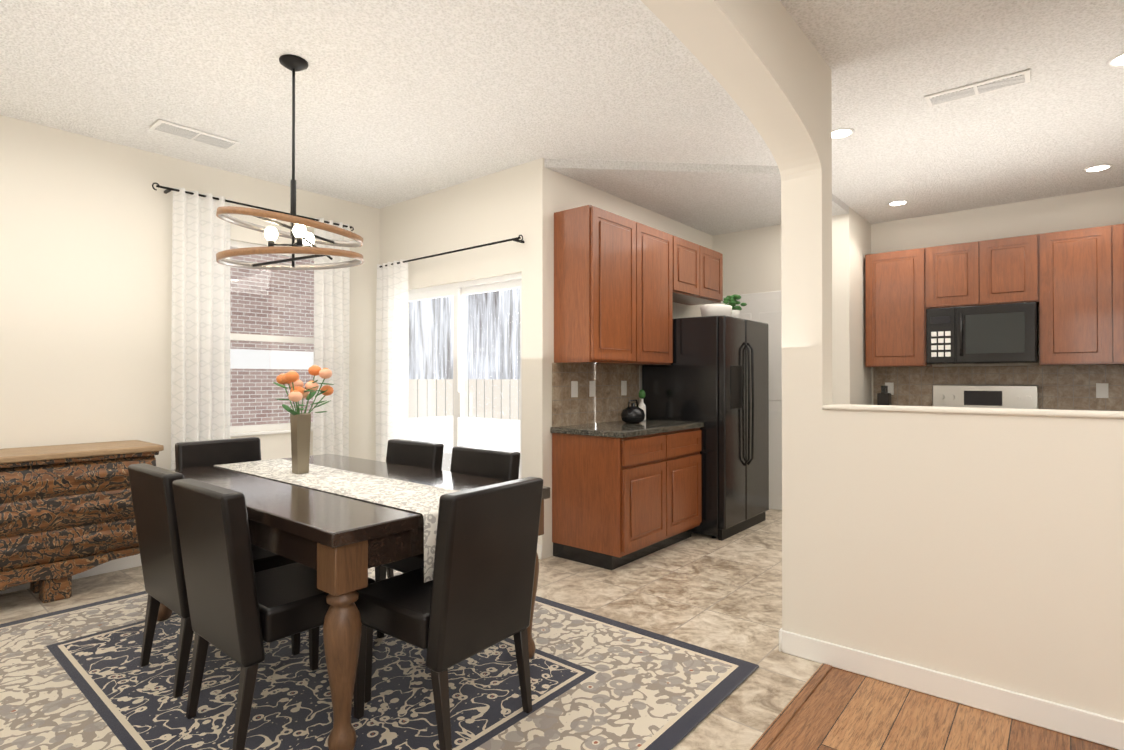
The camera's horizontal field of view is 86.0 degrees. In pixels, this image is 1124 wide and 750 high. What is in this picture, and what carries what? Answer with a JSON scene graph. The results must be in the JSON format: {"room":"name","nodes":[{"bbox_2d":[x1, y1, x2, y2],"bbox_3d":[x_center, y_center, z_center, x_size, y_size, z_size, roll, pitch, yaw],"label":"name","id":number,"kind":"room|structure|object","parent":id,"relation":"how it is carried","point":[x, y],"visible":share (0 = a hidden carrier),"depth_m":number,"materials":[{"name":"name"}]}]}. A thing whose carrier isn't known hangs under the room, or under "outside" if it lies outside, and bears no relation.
{"room":"dining room","nodes":[
{"label":"dining room","id":0,"kind":"room"},
{"bbox_2d":[0,509,820,749],"bbox_3d":[1.176,1.303,2.610,8.000,0.060,7.650,0,0,40],"label":"floor","id":1,"kind":"structure","parent":0,"point":[709,592],"depth_m":3.41,"materials":[{"name":"beige tile"}]},
{"bbox_2d":[0,440,163,602],"bbox_3d":[-3.138,0.852,3.237,0.527,0.850,1.590,0,0,40],"label":"sideboard","id":2,"kind":"object","parent":1,"relation":"on","point":[66,512],"visible":0.79,"depth_m":3.38,"materials":[{"name":"brown wood"}]},
{"bbox_2d":[0,567,758,749],"bbox_3d":[-1.127,1.266,2.680,3.130,0.011,2.450,0,0,40],"label":"rug","id":3,"kind":"object","parent":1,"relation":"on","point":[77,678],"visible":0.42,"depth_m":2.40,"materials":[{"name":"beige fabric"}]},
{"bbox_2d":[128,463,300,697],"bbox_3d":[-1.517,0.822,2.660,0.460,0.875,0.563,0,0,40],"label":"chair","id":4,"kind":"object","parent":3,"relation":"on","point":[158,533],"visible":0.6,"depth_m":2.44,"materials":[{"name":"leather"}]},
{"bbox_2d":[175,437,260,468],"bbox_3d":[-1.875,0.828,3.467,0.563,0.875,0.460,0,0,40],"label":"chair","id":5,"kind":"object","parent":3,"relation":"on","point":[193,454],"visible":0.06,"depth_m":3.58,"materials":[{"name":"leather"}]},
{"bbox_2d":[172,478,375,749],"bbox_3d":[-1.069,0.820,2.261,0.460,0.875,0.563,0,0,40],"label":"chair","id":6,"kind":"object","parent":3,"relation":"on","point":[240,610],"visible":0.79,"depth_m":2.04,"materials":[{"name":"leather"}]},
{"bbox_2d":[157,454,549,749],"bbox_3d":[-1.116,0.883,2.907,1.900,0.757,1.050,0,0,40],"label":"dining table","id":7,"kind":"object","parent":3,"relation":"on","point":[341,544],"visible":0.46,"depth_m":2.11,"materials":[{"name":"brown wood"}]},
{"bbox_2d":[214,459,457,582],"bbox_3d":[-1.097,0.622,2.893,1.888,0.244,0.370,0,0,40],"label":"table runner","id":8,"kind":"object","parent":7,"relation":"on","point":[423,499],"visible":0.6,"depth_m":2.67,"materials":[{"name":"fabric"}]},
{"bbox_2d":[273,365,333,473],"bbox_3d":[-1.326,0.223,3.102,0.313,0.554,0.302,0,0,40],"label":"vase","id":9,"kind":"object","parent":8,"relation":"on","point":[300,423],"visible":1,"depth_m":3.05,"materials":[{"name":"brown metal"}]},
{"bbox_2d":[386,439,443,577],"bbox_3d":[-1.020,0.827,3.350,0.460,0.875,0.563,0,0,40],"label":"chair","id":10,"kind":"object","parent":3,"relation":"on","point":[427,455],"visible":0.19,"depth_m":3.48,"materials":[{"name":"leather"}]},
{"bbox_2d":[375,446,519,637],"bbox_3d":[-0.559,0.824,2.966,0.460,0.875,0.563,0,0,40],"label":"chair","id":11,"kind":"object","parent":3,"relation":"on","point":[491,463],"visible":0.25,"depth_m":3.04,"materials":[{"name":"leather"}]},
{"bbox_2d":[353,477,542,749],"bbox_3d":[-0.425,0.820,2.226,0.563,0.875,0.460,0,0,37],"label":"chair","id":12,"kind":"object","parent":3,"relation":"on","point":[473,597],"visible":0.9,"depth_m":2.05,"materials":[{"name":"leather"}]},
{"bbox_2d":[552,429,674,569],"bbox_3d":[0.362,0.846,4.314,0.606,0.875,0.623,0,0,40],"label":"base cabinet","id":13,"kind":"object","parent":1,"relation":"on","point":[624,493],"depth_m":4.09,"materials":[{"name":"brown wood"}]},
{"bbox_2d":[551,419,702,436],"bbox_3d":[0.519,0.390,4.500,0.613,0.040,1.145,0,0,40],"label":"countertop","id":14,"kind":"structure","parent":13,"relation":"on","point":[597,428],"depth_m":4.22,"materials":[{"name":"grey stone"}]},
{"bbox_2d":[621,400,644,422],"bbox_3d":[0.547,0.280,4.643,0.185,0.179,0.190,0,0,40],"label":"kettle","id":15,"kind":"object","parent":14,"relation":"on","point":[632,413],"visible":1,"depth_m":4.58,"materials":[{"name":"black ceramic"}]},
{"bbox_2d":[638,390,645,420],"bbox_3d":[0.647,0.244,4.872,0.061,0.253,0.064,0,0,40],"label":"soap bottle","id":16,"kind":"object","parent":14,"relation":"on","point":[641,395],"visible":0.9,"depth_m":4.86,"materials":[{"name":"white plastic"}]},
{"bbox_2d":[675,425,703,542],"bbox_3d":[0.680,0.848,4.696,0.606,0.875,0.623,0,0,40],"label":"base cabinet","id":17,"kind":"object","parent":1,"relation":"on","point":[688,446],"depth_m":4.57,"materials":[{"name":"brown wood"}]},
{"bbox_2d":[642,315,768,540],"bbox_3d":[1.280,0.414,5.222,0.805,1.750,0.910,0,0,40],"label":"fridge","id":18,"kind":"object","parent":1,"relation":"on","point":[714,376],"visible":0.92,"depth_m":4.84,"materials":[{"name":"black metal"}]},
{"bbox_2d":[700,294,746,317],"bbox_3d":[1.398,-0.584,5.146,0.602,0.242,0.243,0,0,-39],"label":"potted plant","id":19,"kind":"object","parent":18,"relation":"on","point":[731,309],"visible":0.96,"depth_m":5.00,"materials":[{"name":"white"}]},
{"bbox_2d":[749,663,831,749],"bbox_3d":[-0.065,1.259,1.162,0.045,0.008,3.836,0,0,40],"label":"threshold","id":20,"kind":"object","parent":1,"relation":"on","point":[769,735],"visible":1,"depth_m":2.27,"materials":[{"name":"brown wood"}]},
{"bbox_2d":[932,385,1037,408],"bbox_3d":[3.568,0.689,5.143,0.770,1.200,0.664,0,0,40],"label":"range","id":21,"kind":"object","parent":1,"relation":"on","point":[1005,396],"visible":0.23,"depth_m":5.32,"materials":[{"name":"silver metal"}]},
{"bbox_2d":[0,0,823,640],"bbox_3d":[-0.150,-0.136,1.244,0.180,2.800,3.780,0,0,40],"label":"wall","id":22,"kind":"structure","parent":0,"point":[86,234],"depth_m":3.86,"materials":[{"name":"beige paint"}]},
{"bbox_2d":[0,553,141,594],"bbox_3d":[-2.996,1.230,3.839,0.017,0.100,4.200,0,0,40],"label":"baseboard","id":23,"kind":"structure","parent":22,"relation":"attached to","point":[133,561],"depth_m":3.89,"materials":[{"name":"white"}]},
{"bbox_2d":[152,182,353,469],"bbox_3d":[-2.284,-0.015,4.603,0.141,2.542,1.487,0,0,40],"label":"curtain","id":24,"kind":"object","parent":22,"relation":"hanging from","point":[200,368],"visible":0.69,"depth_m":4.33,"materials":[{"name":"white fabric"}]},
{"bbox_2d":[230,240,313,436],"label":"window","id":25,"kind":"structure","parent":22,"relation":"in","point":[261,428],"depth_m":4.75,"materials":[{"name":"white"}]},
{"bbox_2d":[376,235,523,461],"bbox_3d":[-0.925,0.141,4.761,1.747,2.232,0.141,0,0,40],"label":"curtain","id":26,"kind":"object","parent":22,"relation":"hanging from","point":[392,339],"visible":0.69,"depth_m":5.16,"materials":[{"name":"white fabric"}]},
{"bbox_2d":[552,205,642,364],"bbox_3d":[0.271,-0.621,4.418,0.345,1.070,0.613,0,0,40],"label":"upper cabinet","id":27,"kind":"object","parent":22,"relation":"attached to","point":[598,253],"depth_m":4.22,"materials":[{"name":"brown wood"}]},
{"bbox_2d":[627,224,674,368],"bbox_3d":[0.583,-0.619,4.793,0.345,1.070,0.613,0,0,40],"label":"upper cabinet","id":28,"kind":"object","parent":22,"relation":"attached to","point":[658,246],"depth_m":4.73,"materials":[{"name":"brown wood"}]},
{"bbox_2d":[675,236,706,300],"bbox_3d":[0.949,-0.916,5.235,0.345,0.470,0.533,0,0,40],"label":"upper cabinet","id":29,"kind":"object","parent":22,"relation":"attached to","point":[690,257],"depth_m":5.17,"materials":[{"name":"brown wood"}]},
{"bbox_2d":[675,248,722,304],"bbox_3d":[1.210,-0.914,5.548,0.345,0.470,0.533,0,0,40],"label":"upper cabinet","id":30,"kind":"object","parent":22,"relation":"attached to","point":[714,258],"depth_m":5.53,"materials":[{"name":"brown wood"}]},
{"bbox_2d":[713,291,781,509],"bbox_3d":[1.886,0.243,5.892,0.920,2.100,0.103,0,0,40],"label":"pantry door","id":31,"kind":"structure","parent":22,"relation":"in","point":[764,307],"depth_m":5.79,"materials":[{"name":"white"}]},
{"bbox_2d":[0,0,1123,223],"bbox_3d":[1.176,-1.522,2.628,8.300,0.210,7.950,0,0,40],"label":"ceiling","id":32,"kind":"structure","parent":0,"point":[400,100],"depth_m":3.23,"materials":[{"name":"white paint"}]},
{"bbox_2d":[149,119,239,149],"bbox_3d":[-2.315,-1.512,3.810,0.190,0.013,0.460,0,0,40],"label":"ceiling vent","id":33,"kind":"object","parent":32,"relation":"in","point":[171,128],"visible":0.98,"depth_m":3.78,"materials":[{"name":"white metal"}]},
{"bbox_2d":[216,54,363,269],"bbox_3d":[-1.305,-1.021,2.927,0.650,1.007,0.650,0,0,40],"label":"chandelier","id":34,"kind":"object","parent":32,"relation":"hanging from","point":[297,227],"visible":1,"depth_m":2.89,"materials":[{"name":"brown wood"}]},
{"bbox_2d":[832,128,854,139],"bbox_3d":[1.748,-1.514,3.784,0.164,0.009,0.164,0,0,40],"label":"recessed light","id":35,"kind":"object","parent":32,"relation":"in","point":[840,133],"visible":0.77,"depth_m":3.78,"materials":[{"name":"white"}]},
{"bbox_2d":[887,200,907,206],"bbox_3d":[2.946,-1.505,5.285,0.164,0.009,0.164,0,0,40],"label":"recessed light","id":36,"kind":"object","parent":32,"relation":"in","point":[897,203],"visible":0.96,"depth_m":5.29,"materials":[{"name":"white"}]},
{"bbox_2d":[924,69,1030,106],"bbox_3d":[2.200,-1.516,3.200,0.460,0.013,0.150,0,0,40],"label":"ceiling vent","id":37,"kind":"object","parent":32,"relation":"in","point":[991,85],"visible":0.98,"depth_m":3.17,"materials":[{"name":"white metal"}]},
{"bbox_2d":[1083,164,1112,172],"bbox_3d":[3.921,-1.510,4.409,0.164,0.009,0.164,0,0,40],"label":"recessed light","id":38,"kind":"object","parent":32,"relation":"in","point":[1097,168],"visible":0.98,"depth_m":4.41,"materials":[{"name":"white"}]},
{"bbox_2d":[1106,53,1123,67],"bbox_3d":[2.724,-1.520,2.893,0.164,0.009,0.164,0,0,40],"label":"recessed light","id":39,"kind":"object","parent":32,"relation":"in","point":[1116,61],"visible":0.94,"depth_m":2.92,"materials":[{"name":"white"}]},
{"bbox_2d":[544,159,848,235],"bbox_3d":[1.225,-1.485,4.811,1.318,0.064,2.629,0,0,40],"label":"ceiling soffit","id":40,"kind":"structure","parent":0,"point":[714,199],"depth_m":4.72,"materials":[{"name":"white paint"}]},
{"bbox_2d":[877,386,890,404],"bbox_3d":[3.092,0.240,5.777,0.100,0.274,0.120,0,0,40],"label":"bottle","id":41,"kind":"object","parent":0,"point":[884,397],"visible":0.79,"depth_m":5.74,"materials":[{"name":"black"}]},
{"bbox_2d":[767,667,1117,749],"bbox_3d":[1.486,1.285,-0.121,4.030,0.060,3.850,0,0,40],"label":"floor","id":42,"kind":"structure","parent":0,"point":[840,709],"depth_m":2.18,"materials":[{"name":"brown wood"}]},
{"bbox_2d":[824,60,1123,720],"bbox_3d":[2.680,-0.135,1.479,4.230,2.800,0.202,0,0,40],"label":"wall","id":43,"kind":"structure","parent":0,"point":[980,544],"depth_m":2.36,"materials":[{"name":"beige paint"}]},
{"bbox_2d":[865,248,932,367],"bbox_3d":[3.181,-0.613,5.702,0.500,1.070,0.346,0,0,40],"label":"upper cabinet","id":44,"kind":"object","parent":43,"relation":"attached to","point":[895,280],"depth_m":5.57,"materials":[{"name":"brown wood"}]},
{"bbox_2d":[925,242,968,307],"bbox_3d":[3.551,-0.872,5.396,0.462,0.555,0.346,0,0,40],"label":"upper cabinet","id":45,"kind":"object","parent":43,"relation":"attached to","point":[946,266],"depth_m":5.31,"materials":[{"name":"brown wood"}]},
{"bbox_2d":[779,628,1123,749],"bbox_3d":[2.632,1.215,1.423,4.243,0.100,0.013,0,0,40],"label":"baseboard","id":46,"kind":"structure","parent":43,"relation":"attached to","point":[1081,724],"depth_m":2.32,"materials":[{"name":"white wood"}]},
{"bbox_2d":[953,300,1040,363],"bbox_3d":[3.729,-0.346,5.171,0.550,0.490,0.458,0,0,40],"label":"microwave","id":47,"kind":"object","parent":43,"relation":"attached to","point":[998,331],"depth_m":5.02,"materials":[{"name":"black glass"}]},
{"bbox_2d":[925,304,952,367],"bbox_3d":[3.444,-0.344,5.430,0.220,0.490,0.426,0,0,40],"label":"control panel","id":48,"kind":"object","parent":47,"relation":"attached to","point":[939,318],"depth_m":5.28,"materials":[{"name":"black plastic"}]},
{"bbox_2d":[969,234,1040,303],"bbox_3d":[3.810,-0.874,5.180,0.462,0.555,0.346,0,0,40],"label":"upper cabinet","id":49,"kind":"object","parent":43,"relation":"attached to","point":[976,302],"depth_m":5.04,"materials":[{"name":"brown wood"}]},
{"bbox_2d":[1037,227,1100,367],"bbox_3d":[4.181,-0.618,4.870,0.502,1.070,0.346,0,0,40],"label":"upper cabinet","id":50,"kind":"object","parent":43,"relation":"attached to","point":[1068,306],"depth_m":4.78,"materials":[{"name":"brown wood"}]},
{"bbox_2d":[1097,224,1123,367],"bbox_3d":[4.497,-0.620,4.606,0.569,1.070,0.346,0,0,40],"label":"upper cabinet","id":51,"kind":"object","parent":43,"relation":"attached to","point":[1110,239],"depth_m":4.63,"materials":[{"name":"brown wood"}]},
{"label":"outside","id":52,"kind":"structure","parent":0,"visible":0},
{"bbox_2d":[408,273,521,478],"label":"sliding glass door","id":53,"kind":"structure","parent":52,"point":[487,369],"depth_m":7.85,"materials":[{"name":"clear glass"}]}
]}

